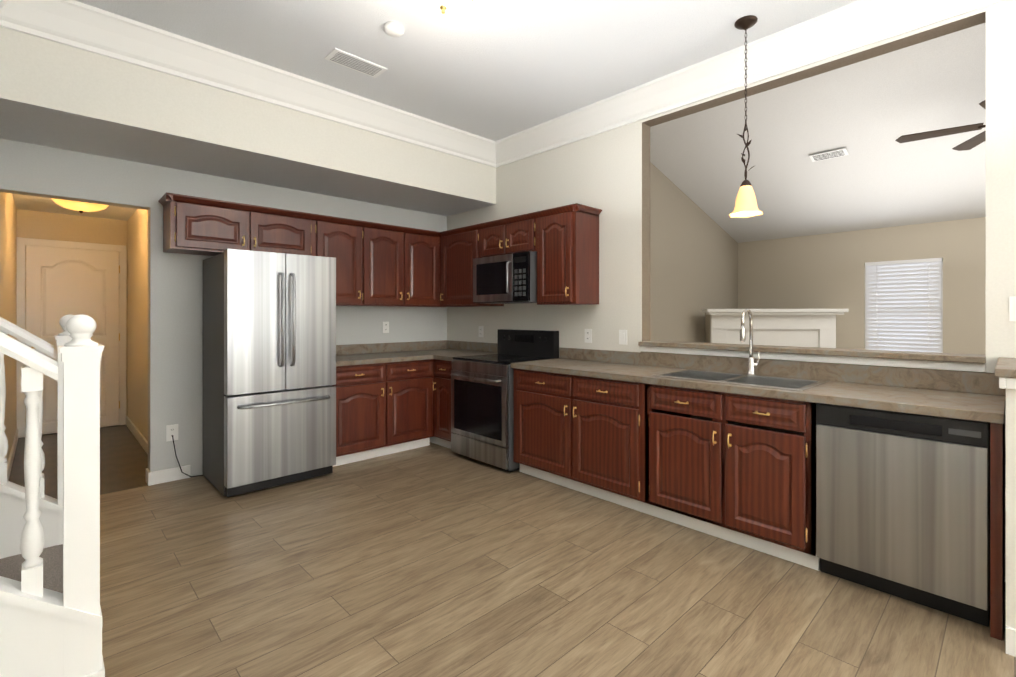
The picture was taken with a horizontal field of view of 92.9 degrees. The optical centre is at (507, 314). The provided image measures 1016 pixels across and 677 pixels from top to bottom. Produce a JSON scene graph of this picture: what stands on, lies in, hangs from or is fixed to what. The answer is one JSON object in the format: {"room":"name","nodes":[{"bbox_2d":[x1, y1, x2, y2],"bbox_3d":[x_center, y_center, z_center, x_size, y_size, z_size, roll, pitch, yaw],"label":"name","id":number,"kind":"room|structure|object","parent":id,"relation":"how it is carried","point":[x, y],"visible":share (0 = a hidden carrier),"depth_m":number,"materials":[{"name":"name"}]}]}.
{"room":"kitchen","nodes":[
{"label":"kitchen","id":0,"kind":"room"},
{"bbox_2d":[0,192,16,459],"bbox_3d":[-1.583,-0.215,1.226,0.130,3.050,11.230,0,0,-44],"label":"wall","id":1,"kind":"structure","parent":0,"point":[8,260],"depth_m":4.17,"materials":[{"name":"paint"}]},
{"bbox_2d":[8,429,17,480],"bbox_3d":[-3.883,1.260,3.737,0.014,0.100,3.920,0,0,-44],"label":"baseboard","id":2,"kind":"structure","parent":1,"relation":"attached to","point":[12,452],"depth_m":4.31,"materials":[{"name":"white wood"}]},
{"bbox_2d":[17,209,124,427],"bbox_3d":[-5.002,-0.215,5.469,1.050,3.050,0.130,0,0,-44],"label":"wall","id":3,"kind":"structure","parent":0,"point":[30,224],"depth_m":5.43,"materials":[{"name":"paint"}]},
{"bbox_2d":[17,237,126,437],"bbox_3d":[-4.903,0.240,5.459,0.927,2.140,0.019,0,0,-44],"label":"door frame","id":4,"kind":"structure","parent":3,"relation":"attached to","point":[22,242],"depth_m":5.45,"materials":[{"name":"white wood"}]},
{"bbox_2d":[26,245,119,434],"bbox_3d":[-4.860,0.276,5.420,0.788,2.052,0.113,0,0,-44],"label":"hall door","id":5,"kind":"structure","parent":3,"relation":"in","point":[61,282],"depth_m":5.44,"materials":[{"name":"white wood"}]},
{"bbox_2d":[12,194,136,220],"bbox_3d":[-4.039,-1.180,4.577,1.210,0.100,2.750,0,0,-44],"label":"ceiling","id":6,"kind":"structure","parent":0,"point":[35,203],"depth_m":5.17,"materials":[{"name":"white paint"}]},
{"bbox_2d":[51,198,108,212],"bbox_3d":[-3.908,-1.030,4.418,0.410,0.200,0.410,0,0,-44],"label":"hall ceiling light","id":7,"kind":"object","parent":6,"relation":"attached to","point":[81,207],"visible":0.46,"depth_m":4.34,"materials":[{"name":"yellow glass"}]},
{"bbox_2d":[125,209,147,440],"bbox_3d":[-3.656,-0.215,4.943,0.150,3.050,2.750,0,0,-44],"label":"wall","id":8,"kind":"structure","parent":0,"point":[131,233],"depth_m":5.13,"materials":[{"name":"paint"}]},
{"bbox_2d":[126,416,147,454],"bbox_3d":[-3.670,1.260,4.840,0.014,0.100,2.620,0,0,-44],"label":"baseboard","id":9,"kind":"structure","parent":8,"relation":"attached to","point":[140,438],"depth_m":5.03,"materials":[{"name":"white wood"}]},
{"bbox_2d":[0,138,446,475],"bbox_3d":[-2.075,-0.215,4.462,3.890,3.050,0.130,0,0,-44],"label":"wall","id":10,"kind":"structure","parent":0,"point":[175,338],"depth_m":3.84,"materials":[{"name":"paint"}]},
{"bbox_2d":[146,465,189,485],"bbox_3d":[-2.674,1.260,3.811,0.274,0.100,0.044,0,0,-44],"label":"baseboard","id":11,"kind":"structure","parent":10,"relation":"attached to","point":[163,476],"depth_m":3.78,"materials":[{"name":"white wood"}]},
{"bbox_2d":[166,424,177,441],"bbox_3d":[-2.653,0.930,3.814,0.080,0.125,0.007,0,0,-44],"label":"electrical outlet","id":12,"kind":"object","parent":10,"relation":"attached to","point":[171,430],"visible":1,"depth_m":3.81,"materials":[{"name":"white plastic"}]},
{"bbox_2d":[162,192,317,255],"bbox_3d":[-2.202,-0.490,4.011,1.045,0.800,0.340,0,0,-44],"label":"upper cabinet","id":13,"kind":"object","parent":10,"relation":"attached to","point":[193,225],"depth_m":3.81,"materials":[{"name":"brown wood"}]},
{"bbox_2d":[318,214,365,305],"bbox_3d":[-1.657,-0.490,4.532,0.462,0.800,0.340,0,0,-44],"label":"upper cabinet","id":14,"kind":"object","parent":10,"relation":"attached to","point":[342,239],"depth_m":4.46,"materials":[{"name":"brown wood"}]},
{"bbox_2d":[383,322,388,332],"bbox_3d":[-1.294,0.130,5.113,0.075,0.120,0.007,0,0,-44],"label":"outlet","id":15,"kind":"object","parent":10,"relation":"attached to","point":[385,327],"visible":1,"depth_m":5.11,"materials":[{"name":"white plastic"}]},
{"bbox_2d":[366,221,405,306],"bbox_3d":[-1.329,-0.490,4.846,0.446,0.800,0.340,0,0,-44],"label":"upper cabinet","id":16,"kind":"object","parent":10,"relation":"attached to","point":[380,264],"depth_m":4.74,"materials":[{"name":"brown wood"}]},
{"bbox_2d":[406,227,437,306],"bbox_3d":[-1.000,-0.490,5.160,0.464,0.800,0.340,0,0,-44],"label":"upper cabinet","id":17,"kind":"object","parent":10,"relation":"attached to","point":[421,245],"depth_m":5.03,"materials":[{"name":"brown wood"}]},
{"bbox_2d":[75,0,858,140],"bbox_3d":[1.110,-1.790,1.129,3.890,0.100,7.370,0,0,-44],"label":"ceiling","id":18,"kind":"structure","parent":0,"point":[494,70],"depth_m":3.07,"materials":[{"name":"white paint"}]},
{"bbox_2d":[0,27,495,215],"bbox_3d":[-1.733,-1.500,4.104,3.630,0.680,0.860,0,0,-44],"label":"soffit bulkhead","id":19,"kind":"object","parent":18,"relation":"attached to","point":[58,95],"visible":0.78,"depth_m":3.36,"materials":[{"name":"paint"}]},
{"bbox_2d":[0,0,31,34],"bbox_3d":[-0.193,-1.640,-0.026,0.150,0.200,7.240,0,0,-44],"label":"crown molding","id":20,"kind":"structure","parent":19,"relation":"attached to","point":[16,15],"depth_m":2.58,"materials":[{"name":"white wood"}]},
{"bbox_2d":[32,0,495,164],"bbox_3d":[-1.384,-1.640,3.739,3.330,0.200,0.150,0,0,-44],"label":"crown molding","id":21,"kind":"structure","parent":19,"relation":"attached to","point":[72,23],"depth_m":3.27,"materials":[{"name":"white wood"}]},
{"bbox_2d":[324,48,386,77],"bbox_3d":[-1.047,-1.735,3.335,0.380,0.010,0.170,0,0,-44],"label":"ceiling vent","id":22,"kind":"object","parent":18,"relation":"in","point":[350,61],"visible":1,"depth_m":3.32,"materials":[{"name":"white metal"}]},
{"bbox_2d":[384,21,403,36],"bbox_3d":[-0.689,-1.723,2.917,0.120,0.034,0.120,0,0,-44],"label":"smoke detector","id":23,"kind":"object","parent":18,"relation":"attached to","point":[393,29],"visible":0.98,"depth_m":2.89,"materials":[{"name":"white plastic"}]},
{"bbox_2d":[416,0,472,15],"bbox_3d":[-0.343,-1.665,2.555,0.356,0.150,0.356,0,0,-44],"label":"dome ceiling light","id":24,"kind":"object","parent":18,"relation":"attached to","point":[445,7],"visible":1,"depth_m":2.56,"materials":[{"name":"white glass"}]},
{"bbox_2d":[729,15,762,216],"bbox_3d":[1.411,-1.169,2.862,0.192,1.143,0.192,0,0,-44],"label":"light","id":25,"kind":"object","parent":18,"relation":"hanging from","point":[745,204],"visible":1,"depth_m":2.84,"materials":[{"name":"brown metal"}]},
{"bbox_2d":[9,425,1015,676],"bbox_3d":[-0.271,1.360,2.480,3.760,0.100,11.230,0,0,-44],"label":"floor","id":26,"kind":"structure","parent":0,"point":[433,560],"depth_m":2.29,"materials":[{"name":"wood"}]},
{"bbox_2d":[172,249,335,496],"bbox_3d":[-2.000,0.421,3.838,0.984,1.777,0.856,0,0,-44],"label":"refrigerator","id":27,"kind":"object","parent":26,"relation":"on","point":[269,368],"visible":1,"depth_m":3.61,"materials":[{"name":"silver metal"}]},
{"bbox_2d":[332,359,433,466],"bbox_3d":[-1.321,0.874,4.630,1.081,0.872,0.663,0,0,-44],"label":"base cabinet","id":28,"kind":"object","parent":26,"relation":"on","point":[382,409],"visible":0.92,"depth_m":4.40,"materials":[{"name":"brown wood"}]},
{"bbox_2d":[336,340,447,365],"bbox_3d":[-1.109,0.365,4.851,1.693,0.140,0.642,0,0,-44],"label":"countertop","id":29,"kind":"structure","parent":28,"relation":"on","point":[351,354],"depth_m":4.84,"materials":[{"name":"laminate"}]},
{"bbox_2d":[432,340,497,360],"bbox_3d":[-0.390,0.365,4.858,0.643,0.140,0.341,0,0,-44],"label":"countertop","id":30,"kind":"structure","parent":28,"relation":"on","point":[446,352],"depth_m":5.20,"materials":[{"name":"laminate"}]},
{"bbox_2d":[430,359,452,448],"bbox_3d":[-0.621,0.874,5.082,0.663,0.872,0.975,0,0,-44],"label":"base cabinet","id":31,"kind":"object","parent":26,"relation":"on","point":[442,401],"visible":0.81,"depth_m":4.68,"materials":[{"name":"brown wood"}]},
{"bbox_2d":[451,329,558,471],"bbox_3d":[-0.057,0.728,4.420,0.731,1.165,0.750,0,0,-44],"label":"electric range","id":32,"kind":"object","parent":26,"relation":"on","point":[482,408],"visible":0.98,"depth_m":4.23,"materials":[{"name":"silver metal"}]},
{"bbox_2d":[514,368,637,510],"bbox_3d":[0.675,0.874,3.750,0.630,0.872,1.210,0,0,-44],"label":"base cabinet","id":33,"kind":"object","parent":26,"relation":"on","point":[578,433],"depth_m":3.47,"materials":[{"name":"brown wood"}]},
{"bbox_2d":[638,383,705,532],"bbox_3d":[1.272,0.874,3.126,0.630,0.872,0.517,0,0,-44],"label":"base cabinet","id":34,"kind":"object","parent":26,"relation":"on","point":[658,451],"depth_m":2.96,"materials":[{"name":"brown wood"}]},
{"bbox_2d":[706,390,819,570],"bbox_3d":[1.574,0.874,2.810,0.630,0.872,0.517,0,0,-44],"label":"base cabinet","id":35,"kind":"object","parent":26,"relation":"on","point":[761,483],"depth_m":2.59,"materials":[{"name":"brown wood"}]},
{"bbox_2d":[511,347,1005,423],"bbox_3d":[1.228,0.361,3.167,0.642,0.148,2.837,0,0,-44],"label":"countertop","id":36,"kind":"structure","parent":35,"relation":"on","point":[973,396],"depth_m":2.69,"materials":[{"name":"laminate"}]},
{"bbox_2d":[652,369,829,390],"bbox_3d":[1.415,0.477,2.977,0.539,0.183,0.855,0,0,-44],"label":"double-bowl sink","id":37,"kind":"object","parent":36,"relation":"in","point":[775,382],"visible":0.42,"depth_m":3.01,"materials":[{"name":"silver metal"}]},
{"bbox_2d":[740,309,759,374],"bbox_3d":[1.541,0.171,3.080,0.190,0.426,0.085,0,0,-44],"label":"gooseneck faucet","id":38,"kind":"object","parent":36,"relation":"on","point":[752,364],"visible":1,"depth_m":3.12,"materials":[{"name":"silver metal"}]},
{"bbox_2d":[816,403,989,626],"bbox_3d":[1.963,0.876,2.394,0.611,0.868,0.610,0,0,-44],"label":"dishwasher","id":39,"kind":"object","parent":26,"relation":"on","point":[902,505],"visible":0.88,"depth_m":2.15,"materials":[{"name":"silver metal"}]},
{"bbox_2d":[650,162,737,342],"bbox_3d":[2.155,-0.765,6.831,5.500,4.150,0.130,0,0,-44],"label":"wall","id":40,"kind":"structure","parent":0,"point":[693,259],"depth_m":7.20,"materials":[{"name":"paint"}]},
{"bbox_2d":[447,0,1015,581],"bbox_3d":[2.127,-0.765,2.786,0.130,4.150,8.360,0,0,-44],"label":"wall","id":41,"kind":"structure","parent":0,"point":[607,174],"depth_m":3.88,"materials":[{"name":"paint"}]},
{"bbox_2d":[438,224,477,306],"bbox_3d":[-0.381,-0.490,5.064,0.340,0.800,0.617,0,0,-44],"label":"upper cabinet","id":42,"kind":"object","parent":41,"relation":"attached to","point":[458,247],"depth_m":4.98,"materials":[{"name":"brown wood"}]},
{"bbox_2d":[479,326,482,336],"bbox_3d":[-0.293,0.180,5.218,0.007,0.120,0.075,0,0,-44],"label":"outlet","id":43,"kind":"object","parent":41,"relation":"attached to","point":[480,331],"visible":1,"depth_m":5.21,"materials":[{"name":"white plastic"}]},
{"bbox_2d":[478,212,533,306],"bbox_3d":[0.095,-0.490,4.566,0.340,0.800,0.761,0,0,-44],"label":"upper cabinet","id":44,"kind":"object","parent":41,"relation":"attached to","point":[515,234],"depth_m":4.46,"materials":[{"name":"brown wood"}]},
{"bbox_2d":[473,251,536,303],"bbox_3d":[0.052,-0.332,4.524,0.460,0.433,0.742,0,0,-44],"label":"over-the-range microwave","id":45,"kind":"object","parent":44,"relation":"attached to","point":[506,279],"visible":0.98,"depth_m":4.33,"materials":[{"name":"silver metal"}]},
{"bbox_2d":[534,203,601,304],"bbox_3d":[0.505,-0.490,4.137,0.340,0.800,0.425,0,0,-44],"label":"upper cabinet","id":46,"kind":"object","parent":41,"relation":"attached to","point":[566,238],"depth_m":4.00,"materials":[{"name":"brown wood"}]},
{"bbox_2d":[585,329,591,342],"bbox_3d":[0.695,0.180,4.184,0.007,0.120,0.075,0,0,-44],"label":"outlet","id":47,"kind":"object","parent":41,"relation":"attached to","point":[588,335],"visible":1,"depth_m":4.18,"materials":[{"name":"white plastic"}]},
{"bbox_2d":[619,330,626,344],"bbox_3d":[0.936,0.180,3.931,0.008,0.120,0.075,0,0,-44],"label":"light switch","id":48,"kind":"object","parent":41,"relation":"attached to","point":[623,337],"visible":1,"depth_m":3.93,"materials":[{"name":"white plastic"}]},
{"bbox_2d":[488,0,1006,167],"bbox_3d":[2.323,-1.640,2.379,0.150,0.200,7.240,0,0,-44],"label":"crown molding","id":49,"kind":"structure","parent":41,"relation":"attached to","point":[859,24],"depth_m":3.16,"materials":[{"name":"white wood"}]},
{"bbox_2d":[638,341,981,371],"bbox_3d":[1.848,0.246,3.073,0.235,0.077,2.160,0,0,-44],"label":"bar ledge","id":50,"kind":"structure","parent":41,"relation":"on","point":[908,359],"depth_m":2.87,"materials":[{"name":"laminate"}]},
{"bbox_2d":[1009,296,1015,320],"bbox_3d":[2.470,-0.030,2.326,0.008,0.120,0.075,0,0,-44],"label":"light switch","id":51,"kind":"object","parent":41,"relation":"attached to","point":[1012,308],"visible":1,"depth_m":2.34,"materials":[{"name":"white plastic"}]},
{"bbox_2d":[650,23,985,242],"bbox_3d":[4.580,-2.020,4.294,5.500,1.540,7.150,0,0,-44],"label":"ceiling","id":52,"kind":"structure","parent":0,"point":[867,113],"depth_m":5.58,"materials":[{"name":"white paint"}]},
{"bbox_2d":[809,148,848,161],"bbox_3d":[3.736,-1.863,5.625,0.140,0.048,0.360,0,0,-44],"label":"ceiling vent","id":53,"kind":"object","parent":52,"relation":"in","point":[829,155],"visible":0.98,"depth_m":5.61,"materials":[{"name":"white metal"}]},
{"bbox_2d":[895,100,985,150],"bbox_3d":[4.201,-1.807,4.079,1.422,0.534,1.432,0,0,-44],"label":"room ceiling fan","id":54,"kind":"object","parent":52,"relation":"hanging from","point":[973,142],"visible":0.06,"depth_m":4.40,"materials":[{"name":"brown metal"}]},
{"bbox_2d":[738,217,985,354],"bbox_3d":[6.521,-0.120,6.149,0.130,2.860,7.150,0,0,-44],"label":"wall","id":55,"kind":"structure","parent":0,"point":[822,271],"depth_m":7.33,"materials":[{"name":"paint"}]},
{"bbox_2d":[865,258,942,352],"bbox_3d":[5.712,-0.015,6.988,0.200,2.150,1.480,0,0,-44],"label":"living room window","id":56,"kind":"structure","parent":55,"relation":"in","point":[903,305],"depth_m":6.93,"materials":[{"name":"white plastic"}]},
{"bbox_2d":[1006,389,1015,628],"bbox_3d":[2.233,0.775,2.075,0.700,1.070,0.125,0,0,-44],"label":"wall","id":57,"kind":"structure","parent":0,"point":[1010,508],"depth_m":1.87,"materials":[{"name":"paint"}]},
{"bbox_2d":[978,354,1015,389],"bbox_3d":[2.181,0.247,2.042,0.660,0.077,0.210,0,0,-44],"label":"trim","id":58,"kind":"structure","parent":57,"relation":"on","point":[1005,370],"depth_m":1.87,"materials":[{"name":"laminate"}]},
{"bbox_3d":[4.533,1.360,4.249,5.630,0.100,7.150,0,0,-44],"label":"floor","id":59,"kind":"structure","parent":0,"visible":0},
{"bbox_2d":[702,309,848,347],"bbox_3d":[3.910,0.610,7.220,1.950,1.400,0.500,0,0,5],"label":"fireplace mantel","id":60,"kind":"object","parent":59,"relation":"on","point":[798,327],"visible":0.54,"depth_m":7.10,"materials":[{"name":"white wood"}]},
{"bbox_3d":[-2.818,1.360,1.034,1.920,0.100,1.800,0,0,-44],"label":"floor","id":61,"kind":"structure","parent":0,"visible":0},
{"bbox_2d":[0,314,104,676],"bbox_3d":[-2.496,-0.032,1.335,2.041,2.684,1.242,0,0,-44],"label":"staircase","id":62,"kind":"structure","parent":61,"relation":"on","point":[50,618],"depth_m":1.55,"materials":[{"name":"white wood"}]}
]}

